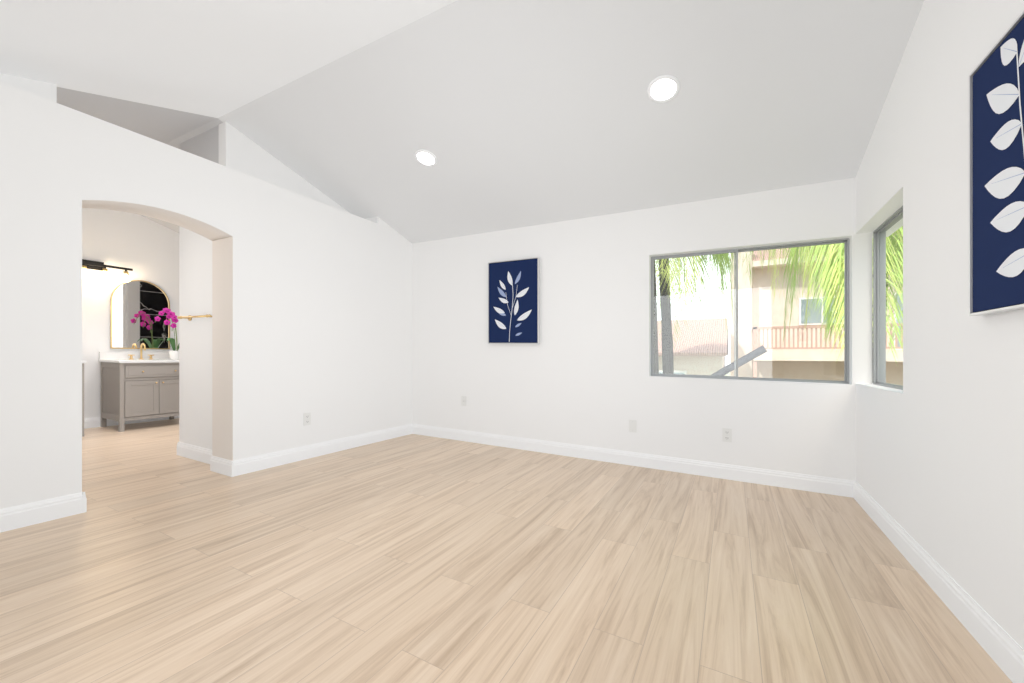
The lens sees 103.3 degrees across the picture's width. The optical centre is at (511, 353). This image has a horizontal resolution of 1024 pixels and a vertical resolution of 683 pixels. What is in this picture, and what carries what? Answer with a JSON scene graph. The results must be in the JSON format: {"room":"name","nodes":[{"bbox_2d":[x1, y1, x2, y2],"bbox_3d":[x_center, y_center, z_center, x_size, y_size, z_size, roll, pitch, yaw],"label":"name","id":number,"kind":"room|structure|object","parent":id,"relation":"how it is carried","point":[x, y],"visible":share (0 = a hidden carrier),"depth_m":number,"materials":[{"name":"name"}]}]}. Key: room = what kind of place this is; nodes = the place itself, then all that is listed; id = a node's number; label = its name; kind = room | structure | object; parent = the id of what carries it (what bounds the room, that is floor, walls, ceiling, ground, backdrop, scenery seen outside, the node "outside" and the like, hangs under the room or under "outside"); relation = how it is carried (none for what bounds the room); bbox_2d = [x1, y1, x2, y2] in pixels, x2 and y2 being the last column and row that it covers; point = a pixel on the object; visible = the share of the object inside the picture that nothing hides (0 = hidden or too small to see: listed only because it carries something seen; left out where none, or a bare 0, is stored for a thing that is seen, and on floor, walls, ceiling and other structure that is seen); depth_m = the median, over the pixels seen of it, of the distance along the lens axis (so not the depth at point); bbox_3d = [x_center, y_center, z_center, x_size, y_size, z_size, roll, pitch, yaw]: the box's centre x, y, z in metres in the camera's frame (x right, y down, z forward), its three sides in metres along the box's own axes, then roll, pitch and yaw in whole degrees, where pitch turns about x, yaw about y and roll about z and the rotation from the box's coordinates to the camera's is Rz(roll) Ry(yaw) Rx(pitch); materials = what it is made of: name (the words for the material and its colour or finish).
{"room":"empty bedroom","nodes":[
{"label":"empty bedroom","id":0,"kind":"room"},
{"bbox_2d":[82,208,178,418],"bbox_3d":[-5.674,-0.670,4.918,0.200,3.493,4.700,0,0,29],"label":"wall","id":1,"kind":"structure","parent":0,"point":[145,249],"depth_m":5.37,"materials":[{"name":"white paint"}]},
{"bbox_2d":[82,259,132,281],"bbox_3d":[-5.341,-1.069,5.158,0.150,0.235,0.760,0,0,29],"label":"sconce","id":2,"kind":"object","parent":1,"relation":"attached to","point":[95,265],"visible":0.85,"depth_m":5.22,"materials":[{"name":"black metal"}]},
{"bbox_2d":[84,416,178,428],"bbox_3d":[-5.579,0.893,4.866,0.016,0.167,4.700,0,0,29],"label":"baseboard","id":3,"kind":"structure","parent":1,"relation":"attached to","point":[88,422],"depth_m":5.34,"materials":[{"name":"white wood"}]},
{"bbox_2d":[110,280,169,348],"bbox_3d":[-5.154,-0.533,5.636,0.022,0.957,0.642,0,0,29],"label":"arched mirror","id":4,"kind":"object","parent":1,"relation":"attached to","point":[136,306],"visible":0.96,"depth_m":5.61,"materials":[{"name":"mirror"}]},
{"bbox_2d":[57,87,222,232],"bbox_3d":[-4.221,-1.770,4.157,3.480,1.076,5.150,0,0,29],"label":"ceiling","id":5,"kind":"structure","parent":0,"point":[173,128],"depth_m":3.36,"materials":[{"name":"white paint"}]},
{"bbox_2d":[179,125,218,449],"bbox_3d":[-2.872,-0.621,3.822,0.830,3.464,0.110,0,0,29],"label":"wall","id":6,"kind":"structure","parent":0,"point":[195,344],"depth_m":3.81,"materials":[{"name":"white paint"}]},
{"bbox_2d":[177,442,211,463],"bbox_3d":[-2.910,0.940,3.771,0.845,0.140,0.016,0,0,29],"label":"baseboard","id":7,"kind":"structure","parent":6,"relation":"attached to","point":[197,453],"depth_m":3.80,"materials":[{"name":"white wood"}]},
{"bbox_2d":[177,314,211,320],"bbox_3d":[-2.884,-0.331,3.716,0.575,0.059,0.088,0,0,29],"label":"towel rail","id":8,"kind":"object","parent":6,"relation":"attached to","point":[189,317],"visible":0.85,"depth_m":3.70,"materials":[{"name":"gold metal"}]},
{"bbox_2d":[0,73,411,508],"bbox_3d":[-2.589,-0.616,3.242,0.420,3.496,4.700,0,0,29],"label":"wall","id":9,"kind":"structure","parent":0,"point":[312,299],"depth_m":3.37,"materials":[{"name":"white paint"}]},
{"bbox_2d":[0,492,86,532],"bbox_3d":[-3.111,0.936,1.822,0.018,0.142,1.706,0,0,29],"label":"baseboard","id":10,"kind":"structure","parent":9,"relation":"attached to","point":[15,517],"depth_m":2.40,"materials":[{"name":"white wood"}]},
{"bbox_2d":[210,456,227,475],"bbox_3d":[-2.453,0.949,3.409,0.300,0.132,0.016,0,0,29],"label":"baseboard","id":11,"kind":"structure","parent":9,"relation":"attached to","point":[219,465],"depth_m":3.41,"materials":[{"name":"white wood"}]},
{"bbox_2d":[304,412,310,425],"bbox_3d":[-1.979,0.637,3.916,0.008,0.119,0.072,0,0,29],"label":"outlet","id":12,"kind":"object","parent":9,"relation":"attached to","point":[307,418],"visible":1,"depth_m":3.92,"materials":[{"name":"white plastic"}]},
{"bbox_2d":[228,424,411,476],"bbox_3d":[-1.792,0.960,4.251,0.018,0.145,2.126,0,0,29],"label":"baseboard","id":13,"kind":"structure","parent":9,"relation":"attached to","point":[265,461],"depth_m":3.93,"materials":[{"name":"white wood"}]},
{"bbox_2d":[0,0,923,243],"bbox_3d":[-0.482,-1.704,2.126,5.030,1.100,5.150,0,0,29],"label":"ceiling","id":14,"kind":"structure","parent":0,"point":[510,114],"depth_m":2.73,"materials":[{"name":"grey paint"}]},
{"bbox_2d":[415,150,436,165],"bbox_3d":[-0.769,-1.743,3.619,0.200,0.068,0.194,0,0,29],"label":"recessed light","id":15,"kind":"object","parent":14,"relation":"in","point":[425,157],"visible":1,"depth_m":3.61,"materials":[{"name":"white"}]},
{"bbox_2d":[647,75,679,102],"bbox_3d":[0.986,-1.719,2.637,0.200,0.069,0.194,0,0,29],"label":"recessed light","id":16,"kind":"object","parent":14,"relation":"in","point":[663,88],"visible":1,"depth_m":2.63,"materials":[{"name":"white"}]},
{"bbox_2d":[0,418,1011,682],"bbox_3d":[-2.092,1.068,2.858,8.460,0.272,4.900,0,0,29],"label":"floor","id":17,"kind":"structure","parent":0,"point":[412,558],"depth_m":1.88,"materials":[{"name":"beige wood"}]},
{"bbox_2d":[82,361,85,436],"bbox_3d":[-5.405,0.410,4.501,0.642,1.114,0.799,0,0,29],"label":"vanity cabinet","id":18,"kind":"object","parent":17,"relation":"on","point":[83,362],"visible":0.02,"depth_m":4.69,"materials":[{"name":"grey"}]},
{"bbox_2d":[99,343,178,431],"bbox_3d":[-4.887,0.419,5.455,0.642,1.114,0.799,0,0,29],"label":"vanity cabinet","id":19,"kind":"object","parent":17,"relation":"on","point":[140,385],"visible":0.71,"depth_m":5.21,"materials":[{"name":"grey wood"}]},
{"bbox_2d":[154,308,178,359],"bbox_3d":[-4.773,-0.265,5.697,0.411,0.717,0.461,0,0,29],"label":"orchid plant","id":20,"kind":"object","parent":19,"relation":"on","point":[174,354],"visible":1,"depth_m":5.63,"materials":[{"name":"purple plant"}]},
{"bbox_2d":[412,178,872,480],"bbox_3d":[-0.919,-0.586,5.123,8.360,3.581,0.200,0,0,29],"label":"wall","id":21,"kind":"structure","parent":0,"point":[580,374],"depth_m":3.93,"materials":[{"name":"white paint"}]},
{"bbox_2d":[461,396,465,405],"bbox_3d":[-0.576,0.570,4.812,0.072,0.119,0.018,0,0,29],"label":"outlet","id":22,"kind":"object","parent":21,"relation":"attached to","point":[463,400],"visible":1,"depth_m":4.82,"materials":[{"name":"white plastic"}]},
{"bbox_2d":[488,257,539,343],"bbox_3d":[0.012,-0.565,4.480,0.630,0.934,0.038,0,0,29],"label":"wall art","id":23,"kind":"object","parent":21,"relation":"attached to","point":[513,301],"visible":1,"depth_m":4.46,"materials":[{"name":"blue fabric"}]},
{"bbox_2d":[412,424,851,497],"bbox_3d":[0.655,1.004,4.145,4.420,0.196,0.016,0,0,29],"label":"baseboard","id":24,"kind":"structure","parent":21,"relation":"attached to","point":[819,484],"depth_m":3.75,"materials":[{"name":"white wood"}]},
{"bbox_2d":[629,420,636,432],"bbox_3d":[1.156,0.698,3.878,0.072,0.119,0.006,0,0,29],"label":"electrical outlet","id":25,"kind":"object","parent":21,"relation":"attached to","point":[632,425],"visible":1,"depth_m":3.87,"materials":[{"name":"white plastic"}]},
{"bbox_2d":[722,428,731,441],"bbox_3d":[1.856,0.708,3.497,0.072,0.119,0.008,0,0,29],"label":"duplex electrical outlet","id":26,"kind":"object","parent":21,"relation":"attached to","point":[726,434],"visible":1,"depth_m":3.49,"materials":[{"name":"white plastic"}]},
{"bbox_2d":[651,238,848,383],"bbox_3d":[2.000,-0.340,3.551,1.490,1.164,0.076,0,0,29],"label":"window","id":27,"kind":"structure","parent":21,"relation":"in","point":[845,303],"depth_m":3.52,"materials":[{"name":"clear glass"}]},
{"bbox_2d":[855,0,1023,649],"bbox_3d":[1.602,-0.542,0.965,0.240,3.497,5.100,0,0,29],"label":"wall","id":28,"kind":"structure","parent":0,"point":[939,458],"depth_m":1.79,"materials":[{"name":"white paint"}]},
{"bbox_2d":[873,206,902,389],"bbox_3d":[2.503,-0.341,2.593,0.070,1.149,0.955,0,0,29],"label":"window","id":29,"kind":"structure","parent":28,"relation":"in","point":[879,304],"depth_m":2.99,"materials":[{"name":"clear glass"}]},
{"bbox_2d":[852,480,1023,682],"bbox_3d":[1.490,1.018,1.026,0.016,0.167,4.700,0,0,29],"label":"baseboard","id":30,"kind":"structure","parent":28,"relation":"attached to","point":[994,638],"depth_m":1.69,"materials":[{"name":"white wood"}]},
{"bbox_2d":[969,11,1023,315],"bbox_3d":[1.593,-0.597,1.244,0.038,0.915,0.634,0,0,29],"label":"wall art","id":31,"kind":"object","parent":28,"relation":"attached to","point":[996,180],"visible":1,"depth_m":1.37,"materials":[{"name":"blue fabric"}]},
{"label":"outside","id":32,"kind":"structure","parent":0,"visible":0},
{"bbox_3d":[30.991,4.205,33.196,150.000,0.300,160.000,0,0,29],"label":"ground","id":33,"kind":"structure","parent":32,"visible":0},
{"bbox_2d":[654,261,658,372],"bbox_3d":[3.019,-1.395,9.306,4.844,11.001,4.562,0,0,29],"label":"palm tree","id":34,"kind":"object","parent":33,"relation":"on","point":[655,341],"depth_m":8.98,"materials":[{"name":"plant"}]},
{"bbox_2d":[657,318,727,374],"bbox_3d":[3.836,1.255,20.862,12.850,5.600,7.300,0,0,29],"label":"building","id":35,"kind":"structure","parent":33,"relation":"on","point":[711,353],"depth_m":15.81,"materials":[{"name":"white"}]},
{"bbox_2d":[655,250,762,373],"bbox_3d":[4.524,-0.397,12.015,5.020,9.005,5.088,0,0,29],"label":"palm tree","id":36,"kind":"object","parent":33,"relation":"on","point":[666,359],"depth_m":11.97,"materials":[{"name":"green plant"}]},
{"bbox_2d":[712,345,766,375],"bbox_3d":[2.684,1.982,4.873,0.656,4.146,0.090,0,0,29],"label":"handrail","id":37,"kind":"object","parent":33,"relation":"on","point":[751,357],"depth_m":4.80,"materials":[{"name":"grey metal"}]},
{"bbox_2d":[730,239,902,384],"bbox_3d":[18.535,-0.895,18.488,15.050,9.900,10.340,0,0,29],"label":"building","id":38,"kind":"structure","parent":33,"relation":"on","point":[772,342],"depth_m":17.86,"materials":[{"name":"white"}]},
{"bbox_2d":[757,231,902,340],"bbox_3d":[8.756,-0.427,9.393,5.253,9.065,5.313,0,0,29],"label":"palm tree","id":39,"kind":"object","parent":33,"relation":"on","point":[791,269],"depth_m":10.01,"materials":[{"name":"green plant"}]},
{"bbox_2d":[767,226,902,365],"bbox_3d":[6.193,0.104,6.063,4.343,8.003,3.939,0,0,29],"label":"palm tree","id":40,"kind":"object","parent":33,"relation":"on","point":[838,252],"depth_m":6.68,"materials":[{"name":"green plant"}]}
]}

